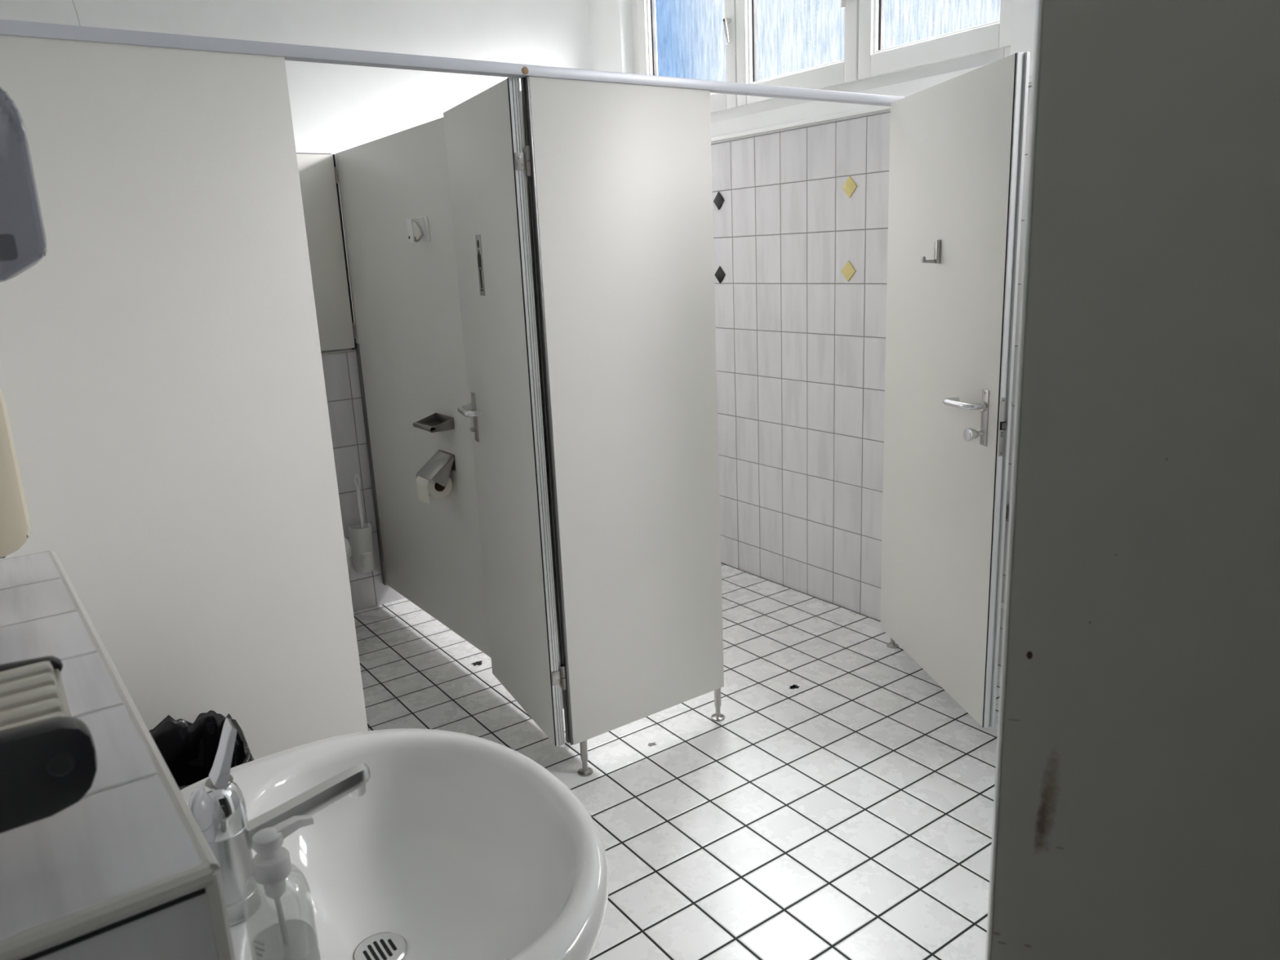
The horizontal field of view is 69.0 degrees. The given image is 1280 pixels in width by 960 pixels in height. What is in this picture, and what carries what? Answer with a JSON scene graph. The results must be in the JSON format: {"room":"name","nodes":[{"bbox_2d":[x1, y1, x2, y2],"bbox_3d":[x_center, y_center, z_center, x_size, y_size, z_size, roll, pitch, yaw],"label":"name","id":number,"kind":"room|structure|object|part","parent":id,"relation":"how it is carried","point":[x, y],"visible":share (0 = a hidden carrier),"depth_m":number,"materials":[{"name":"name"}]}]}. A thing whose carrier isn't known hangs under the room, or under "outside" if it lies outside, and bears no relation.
{"room":"public restroom","nodes":[
{"label":"public restroom","id":0,"kind":"room"},
{"bbox_2d":[0,550,235,959],"bbox_3d":[-0.597,0.742,1.048,0.203,1.142,0.923,-12,17,-34],"label":"wall ledge","id":1,"kind":"object","parent":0,"point":[127,870],"visible":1,"depth_m":0.63,"materials":[{"name":"tile"}]},
{"bbox_2d":[180,728,608,959],"bbox_3d":[-0.287,0.666,1.158,0.469,0.490,0.624,-12,17,-34],"label":"washbasin","id":2,"kind":"object","parent":1,"relation":"attached to","point":[456,846],"visible":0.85,"depth_m":1.22,"materials":[{"name":"white ceramic"}]},
{"bbox_2d":[187,717,370,926],"bbox_3d":[-0.386,0.345,1.008,0.185,0.212,0.054,-12,17,-34],"label":"faucet","id":3,"kind":"object","parent":2,"relation":"on","point":[217,804],"visible":0.8,"depth_m":0.97,"materials":[{"name":"silver metal"}]},
{"bbox_3d":[-0.430,0.284,0.962,0.029,0.069,0.032,-12,17,-34],"label":"lever","id":4,"kind":"part","parent":3,"relation":"part of","materials":[{"name":"silver metal"}]},
{"bbox_3d":[-0.365,0.358,1.022,0.140,0.050,0.025,-12,16,-32],"label":"spout","id":5,"kind":"part","parent":3,"relation":"part of","materials":[{"name":"silver metal"}]},
{"bbox_2d":[242,815,320,959],"bbox_3d":[-0.333,0.400,0.859,0.064,0.171,0.067,-2,14,1],"label":"soap bottle","id":6,"kind":"object","parent":2,"relation":"on","point":[271,864],"visible":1,"depth_m":0.84,"materials":[{"name":"clear plastic"}]},
{"bbox_2d":[254,940,265,959],"bbox_3d":[-0.339,0.438,0.838,0.011,0.053,0.001,4,15,24],"label":"print","id":7,"kind":"object","parent":6,"relation":"on","point":[262,944],"depth_m":0.83,"materials":[{"name":"grey"}]},
{"bbox_2d":[0,0,591,154],"bbox_3d":[-1.427,-0.995,4.245,3.225,3.060,0.102,-12,17,-34],"label":"wall","id":8,"kind":"structure","parent":0,"point":[335,108],"depth_m":4.16,"materials":[{"name":"white paint"}]},
{"bbox_2d":[320,154,405,611],"bbox_3d":[-1.296,-0.414,4.180,2.963,1.953,0.354,-12,17,-34],"label":"wall","id":9,"kind":"structure","parent":0,"point":[340,369],"depth_m":4.06,"materials":[{"name":"white tile"}]},
{"bbox_2d":[296,152,356,351],"bbox_3d":[-1.478,-0.893,3.722,0.618,0.794,0.026,-12,17,-34],"label":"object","id":10,"kind":"object","parent":9,"relation":"attached to","point":[317,172],"visible":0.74,"depth_m":3.84,"materials":[{"name":"white laminate"}]},
{"bbox_2d":[344,537,351,579],"bbox_3d":[-1.351,0.423,3.760,0.363,0.334,0.530,-12,17,-34],"label":"toilet","id":11,"kind":"object","parent":9,"relation":"attached to","point":[348,548],"visible":0.08,"depth_m":3.67,"materials":[{"name":"white ceramic"}]},
{"bbox_3d":[-1.358,0.269,3.723,0.360,0.016,0.528,-12,17,-34],"label":"lid","id":12,"kind":"part","parent":11,"relation":"part of","materials":[{"name":"white plastic"}]},
{"bbox_3d":[-1.357,0.288,3.726,0.363,0.019,0.530,-12,17,-34],"label":"seat","id":13,"kind":"part","parent":11,"relation":"part of","materials":[{"name":"white plastic"}]},
{"bbox_3d":[-1.351,0.442,3.766,0.356,0.295,0.525,-12,17,-34],"label":"bowl","id":14,"kind":"part","parent":11,"relation":"part of","materials":[{"name":"white ceramic"}]},
{"bbox_2d":[347,522,374,573],"bbox_3d":[-1.221,0.304,4.118,0.096,0.203,0.078,-12,17,-34],"label":"brush holder","id":15,"kind":"object","parent":9,"relation":"attached to","point":[361,540],"visible":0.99,"depth_m":4.09,"materials":[{"name":"white plastic"}]},
{"bbox_2d":[354,474,373,568],"bbox_3d":[-1.214,0.179,4.070,0.060,0.424,0.060,-12,17,-34],"label":"toilet brush","id":16,"kind":"object","parent":15,"relation":"in","point":[366,560],"visible":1,"depth_m":4.07,"materials":[{"name":"white plastic"}]},
{"bbox_3d":[-1.214,0.171,4.068,0.017,0.300,0.017,-12,17,-34],"label":"handle","id":17,"kind":"part","parent":16,"relation":"part of","materials":[{"name":"white plastic"}]},
{"bbox_2d":[353,562,1000,959],"bbox_3d":[0.418,1.064,2.200,3.225,0.121,6.200,-12,17,-34],"label":"floor","id":18,"kind":"structure","parent":0,"point":[840,806],"depth_m":2.71,"materials":[{"name":"white tile"}]},
{"bbox_2d":[0,34,368,759],"bbox_3d":[-1.034,0.112,2.002,0.773,1.948,0.047,-12,17,-34],"label":"partition panel","id":19,"kind":"object","parent":18,"relation":"on","point":[162,387],"visible":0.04,"depth_m":1.96,"materials":[{"name":"white laminate"}]},
{"bbox_2d":[148,710,253,790],"bbox_3d":[-0.921,0.819,1.899,0.317,0.615,0.327,-12,17,-34],"label":"trash bag","id":20,"kind":"object","parent":18,"relation":"on","point":[188,750],"visible":0.15,"depth_m":1.98,"materials":[{"name":"black plastic"}]},
{"bbox_2d":[334,90,565,739],"bbox_3d":[-0.673,-0.235,3.335,0.047,1.955,1.783,-12,17,-34],"label":"partition panel","id":21,"kind":"object","parent":18,"relation":"on","point":[410,352],"visible":0.31,"depth_m":3.52,"materials":[{"name":"white laminate"}]},
{"bbox_2d":[405,215,430,242],"bbox_3d":[-0.760,-0.860,3.195,0.052,0.086,0.078,-12,17,-34],"label":"coat hook","id":22,"kind":"object","parent":21,"relation":"attached to","point":[423,223],"visible":1,"depth_m":3.19,"materials":[{"name":"white plastic"}]},
{"bbox_3d":[-0.788,-0.856,3.197,0.007,0.078,0.044,-12,17,-34],"label":"plate","id":23,"kind":"part","parent":22,"relation":"part of","materials":[{"name":"white plastic"}]},
{"bbox_3d":[-0.768,-0.871,3.203,0.045,0.062,0.030,-9,15,-26],"label":"arm","id":24,"kind":"part","parent":22,"relation":"part of","materials":[{"name":"white plastic"}]},
{"bbox_3d":[-0.739,-0.864,3.205,0.006,0.086,0.070,-12,17,-34],"label":"plate","id":25,"kind":"part","parent":22,"relation":"part of","materials":[{"name":"white plastic"}]},
{"bbox_2d":[413,412,454,432],"bbox_3d":[-0.741,-0.205,3.332,0.094,0.044,0.154,-12,17,-34],"label":"metal tray","id":26,"kind":"object","parent":21,"relation":"attached to","point":[436,422],"visible":1,"depth_m":3.33,"materials":[{"name":"silver metal"}]},
{"bbox_3d":[-0.784,-0.218,3.393,0.091,0.042,0.002,-12,17,-34],"label":"plate","id":27,"kind":"part","parent":26,"relation":"part of","materials":[{"name":"silver metal"}]},
{"bbox_3d":[-0.696,-0.192,3.272,0.091,0.042,0.002,-12,17,-34],"label":"plate","id":28,"kind":"part","parent":26,"relation":"part of","materials":[{"name":"silver metal"}]},
{"bbox_3d":[-0.703,-0.213,3.358,0.002,0.044,0.154,-12,17,-34],"label":"plate","id":29,"kind":"part","parent":26,"relation":"part of","materials":[{"name":"silver metal"}]},
{"bbox_2d":[416,449,456,486],"bbox_3d":[-0.742,-0.040,3.377,0.103,0.110,0.130,-12,17,-34],"label":"toilet roll holder","id":30,"kind":"object","parent":21,"relation":"attached to","point":[437,468],"visible":1,"depth_m":3.34,"materials":[{"name":"silver metal"}]},
{"bbox_2d":[416,475,452,503],"bbox_3d":[-0.748,0.022,3.385,0.095,0.113,0.106,-12,17,-34],"label":"toilet roll","id":31,"kind":"object","parent":30,"relation":"on","point":[424,489],"visible":0.78,"depth_m":3.36,"materials":[{"name":"beige paper"}]},
{"bbox_3d":[-0.702,-0.072,3.399,0.002,0.061,0.128,-12,17,-34],"label":"plate","id":32,"kind":"part","parent":30,"relation":"part of","materials":[{"name":"silver metal"}]},
{"bbox_2d":[471,660,482,666],"bbox_3d":[-0.625,0.707,3.589,0.047,0.001,0.038,-12,17,-34],"label":"stain","id":33,"kind":"object","parent":18,"relation":"on","point":[473,663],"depth_m":3.59,"materials":[{"name":"black"}]},
{"bbox_2d":[520,75,724,776],"bbox_3d":[-0.006,-0.108,2.709,0.596,1.948,0.047,-12,17,-34],"label":"partition panel","id":34,"kind":"object","parent":18,"relation":"on","point":[620,190],"visible":1,"depth_m":2.65,"materials":[{"name":"white laminate"}]},
{"bbox_2d":[0,18,904,106],"bbox_3d":[-0.188,-1.034,2.376,2.957,0.026,0.043,-12,17,-34],"label":"rail","id":35,"kind":"object","parent":34,"relation":"on","point":[294,52],"visible":0.73,"depth_m":2.11,"materials":[{"name":"grey metal"}]},
{"bbox_2d":[443,77,566,746],"bbox_3d":[-0.403,-0.162,2.771,0.167,1.834,0.593,-9,15,-26],"label":"door","id":36,"kind":"structure","parent":34,"relation":"attached to","point":[487,164],"depth_m":2.69,"materials":[{"name":"white laminate"}]},
{"bbox_3d":[-0.532,-0.216,2.894,0.058,0.026,0.151,-7,15,-19],"label":"lever","id":37,"kind":"part","parent":36,"relation":"part of","materials":[{"name":"silver metal"}]},
{"bbox_3d":[-0.526,-0.200,2.969,0.003,0.157,0.035,-9,15,-26],"label":"handle plate","id":38,"kind":"part","parent":36,"relation":"part of","materials":[{"name":"silver metal"}]},
{"bbox_3d":[-0.463,-0.623,2.703,0.002,0.172,0.043,-9,15,-26],"label":"sign plate","id":39,"kind":"part","parent":36,"relation":"part of","materials":[{"name":"silver metal"}]},
{"bbox_3d":[-0.167,0.823,2.789,0.047,0.117,0.047,-12,17,-34],"label":"leg","id":40,"kind":"part","parent":34,"relation":"part of","materials":[{"name":"silver metal"}]},
{"bbox_3d":[0.257,0.733,3.080,0.047,0.117,0.047,-12,17,-34],"label":"leg","id":41,"kind":"part","parent":34,"relation":"part of","materials":[{"name":"silver metal"}]},
{"bbox_2d":[648,742,656,746],"bbox_3d":[0.039,0.836,2.945,0.028,0.001,0.025,-6,14,-13],"label":"stain","id":42,"kind":"object","parent":18,"relation":"on","point":[650,744],"depth_m":2.94,"materials":[{"name":"grey"}]},
{"bbox_2d":[789,684,799,688],"bbox_3d":[0.542,0.730,3.284,0.042,0.001,0.034,-12,17,-34],"label":"stain","id":43,"kind":"object","parent":18,"relation":"on","point":[791,686],"depth_m":3.28,"materials":[{"name":"black"}]},
{"bbox_2d":[880,116,898,648],"bbox_3d":[0.968,-0.315,3.379,0.211,1.948,0.047,-12,17,-34],"label":"partition panel","id":44,"kind":"object","parent":18,"relation":"on","point":[892,644],"visible":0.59,"depth_m":3.42,"materials":[{"name":"white laminate"}]},
{"bbox_3d":[0.969,0.581,3.570,0.047,0.117,0.047,-12,17,-34],"label":"leg","id":45,"kind":"part","parent":44,"relation":"part of","materials":[{"name":"silver metal"}]},
{"bbox_2d":[880,51,1030,728],"bbox_3d":[0.927,-0.254,2.893,0.165,1.839,0.795,-4,14,-7],"label":"door","id":46,"kind":"structure","parent":44,"relation":"attached to","point":[957,144],"depth_m":2.77,"materials":[{"name":"white laminate"}]},
{"bbox_3d":[0.866,-0.658,2.785,0.051,0.022,0.013,-4,14,-7],"label":"hook arm","id":47,"kind":"part","parent":46,"relation":"part of","materials":[{"name":"silver metal"}]},
{"bbox_3d":[0.912,-0.216,2.632,0.058,0.026,0.151,-6,14,-15],"label":"lever","id":48,"kind":"part","parent":46,"relation":"part of","materials":[{"name":"silver metal"}]},
{"bbox_3d":[0.934,-0.129,2.595,0.051,0.039,0.039,-4,14,-7],"label":"turn knob","id":49,"kind":"part","parent":46,"relation":"part of","materials":[{"name":"silver metal"}]},
{"bbox_3d":[0.958,-0.173,2.588,0.003,0.157,0.035,-4,14,-7],"label":"handle plate","id":50,"kind":"part","parent":46,"relation":"part of","materials":[{"name":"silver metal"}]},
{"bbox_2d":[586,0,1036,665],"bbox_3d":[1.593,-0.744,2.676,0.162,3.060,6.000,-12,17,-34],"label":"wall","id":51,"kind":"structure","parent":0,"point":[801,346],"depth_m":3.91,"materials":[{"name":"white tile"}]},
{"bbox_2d":[713,191,724,209],"bbox_3d":[0.353,-1.250,4.171,0.005,0.079,0.073,-12,17,-34],"label":"decorative tile","id":52,"kind":"object","parent":51,"relation":"attached to","point":[718,200],"depth_m":4.17,"materials":[{"name":"black tile"}]},
{"bbox_2d":[714,266,725,283],"bbox_3d":[0.365,-0.936,4.251,0.005,0.079,0.073,-12,17,-34],"label":"decorative tile","id":53,"kind":"object","parent":51,"relation":"attached to","point":[719,274],"depth_m":4.25,"materials":[{"name":"black tile"}]},
{"bbox_2d":[631,0,1013,122],"bbox_3d":[0.595,-1.932,3.761,0.140,0.865,2.146,-12,17,-34],"label":"window","id":54,"kind":"structure","parent":51,"relation":"in","point":[866,64],"depth_m":3.52,"materials":[{"name":"white plastic"}]},
{"bbox_3d":[0.225,-2.059,4.279,0.068,0.752,0.704,-12,17,-34],"label":"sash","id":55,"kind":"part","parent":54,"relation":"part of","materials":[{"name":"white plastic"}]},
{"bbox_3d":[0.383,-1.930,4.006,0.040,0.106,0.035,-12,17,-34],"label":"handle","id":56,"kind":"part","parent":54,"relation":"part of","materials":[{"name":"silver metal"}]},
{"bbox_3d":[0.632,-1.941,3.724,0.068,0.752,0.677,-12,17,-34],"label":"sash","id":57,"kind":"part","parent":54,"relation":"part of","materials":[{"name":"white plastic"}]},
{"bbox_3d":[0.775,-1.816,3.472,0.040,0.106,0.035,-12,17,-34],"label":"handle","id":58,"kind":"part","parent":54,"relation":"part of","materials":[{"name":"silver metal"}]},
{"bbox_3d":[1.026,-1.827,3.186,0.068,0.752,0.660,-12,17,-34],"label":"sash","id":59,"kind":"part","parent":54,"relation":"part of","materials":[{"name":"white plastic"}]},
{"bbox_2d":[840,261,855,281],"bbox_3d":[0.813,-0.815,3.637,0.005,0.079,0.073,-12,17,-34],"label":"decorative tile","id":60,"kind":"object","parent":51,"relation":"attached to","point":[848,270],"depth_m":3.63,"materials":[{"name":"yellow tile"}]},
{"bbox_2d":[842,176,857,197],"bbox_3d":[0.801,-1.119,3.560,0.005,0.079,0.073,-12,17,-34],"label":"decorative tile","id":61,"kind":"object","parent":51,"relation":"attached to","point":[849,187],"depth_m":3.56,"materials":[{"name":"yellow tile"}]},
{"bbox_2d":[711,75,1032,142],"bbox_3d":[1.213,-1.254,2.924,0.018,0.019,4.290,-12,17,-34],"label":"trim","id":62,"kind":"structure","parent":51,"relation":"attached to","point":[874,108],"depth_m":3.67,"materials":[{"name":"white"}]},
{"bbox_2d":[1000,602,1004,609],"bbox_3d":[1.568,0.529,2.929,0.022,0.022,1.200,-12,17,-34],"label":"pipe","id":63,"kind":"object","parent":51,"relation":"attached to","point":[1002,603],"visible":0.02,"depth_m":3.30,"materials":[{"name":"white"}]},
{"bbox_2d":[1005,503,1009,519],"bbox_3d":[1.283,0.112,3.205,0.045,0.045,0.062,-12,17,-34],"label":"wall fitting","id":64,"kind":"object","parent":51,"relation":"attached to","point":[1007,504],"visible":0.17,"depth_m":3.20,"materials":[{"name":"silver metal"}]},
{"bbox_3d":[-0.919,-0.208,0.950,0.100,3.060,6.000,-12,17,-34],"label":"wall","id":65,"kind":"structure","parent":0,"visible":0},
{"bbox_2d":[0,389,30,558],"bbox_3d":[-0.808,-0.027,1.069,0.150,0.236,0.160,-12,17,-34],"label":"dispenser","id":66,"kind":"object","parent":65,"relation":"attached to","point":[15,526],"visible":1,"depth_m":1.05,"materials":[{"name":"beige plastic"}]},
{"bbox_2d":[0,86,47,282],"bbox_3d":[-0.614,-0.239,0.764,0.198,0.181,0.100,-12,17,-34],"label":"soap dispenser","id":67,"kind":"object","parent":65,"relation":"attached to","point":[8,248],"visible":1,"depth_m":0.79,"materials":[{"name":"grey plastic"}]},
{"bbox_2d":[0,655,97,833],"bbox_3d":[-0.453,0.176,0.614,0.150,0.064,0.170,-12,17,-34],"label":"paper towel dispenser","id":68,"kind":"object","parent":65,"relation":"attached to","point":[48,758],"visible":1,"depth_m":0.58,"materials":[{"name":"black plastic"}]},
{"bbox_3d":[-0.501,0.150,0.672,0.145,0.030,0.014,-12,17,-34],"label":"arm","id":69,"kind":"part","parent":68,"relation":"part of","materials":[{"name":"black plastic"}]},
{"bbox_3d":[-0.411,0.188,0.557,0.150,0.064,0.022,-12,17,-34],"label":"arm","id":70,"kind":"part","parent":68,"relation":"part of","materials":[{"name":"black plastic"}]},
{"bbox_3d":[1.315,-0.186,0.452,2.963,3.060,0.120,-12,17,-34],"label":"wall","id":71,"kind":"structure","parent":0,"visible":0},
{"bbox_2d":[985,0,1279,959],"bbox_3d":[0.758,0.312,0.712,0.911,2.002,0.053,2,15,19],"label":"door","id":72,"kind":"structure","parent":71,"relation":"in","point":[1136,815],"depth_m":0.73,"materials":[{"name":"laminate"}]}
]}

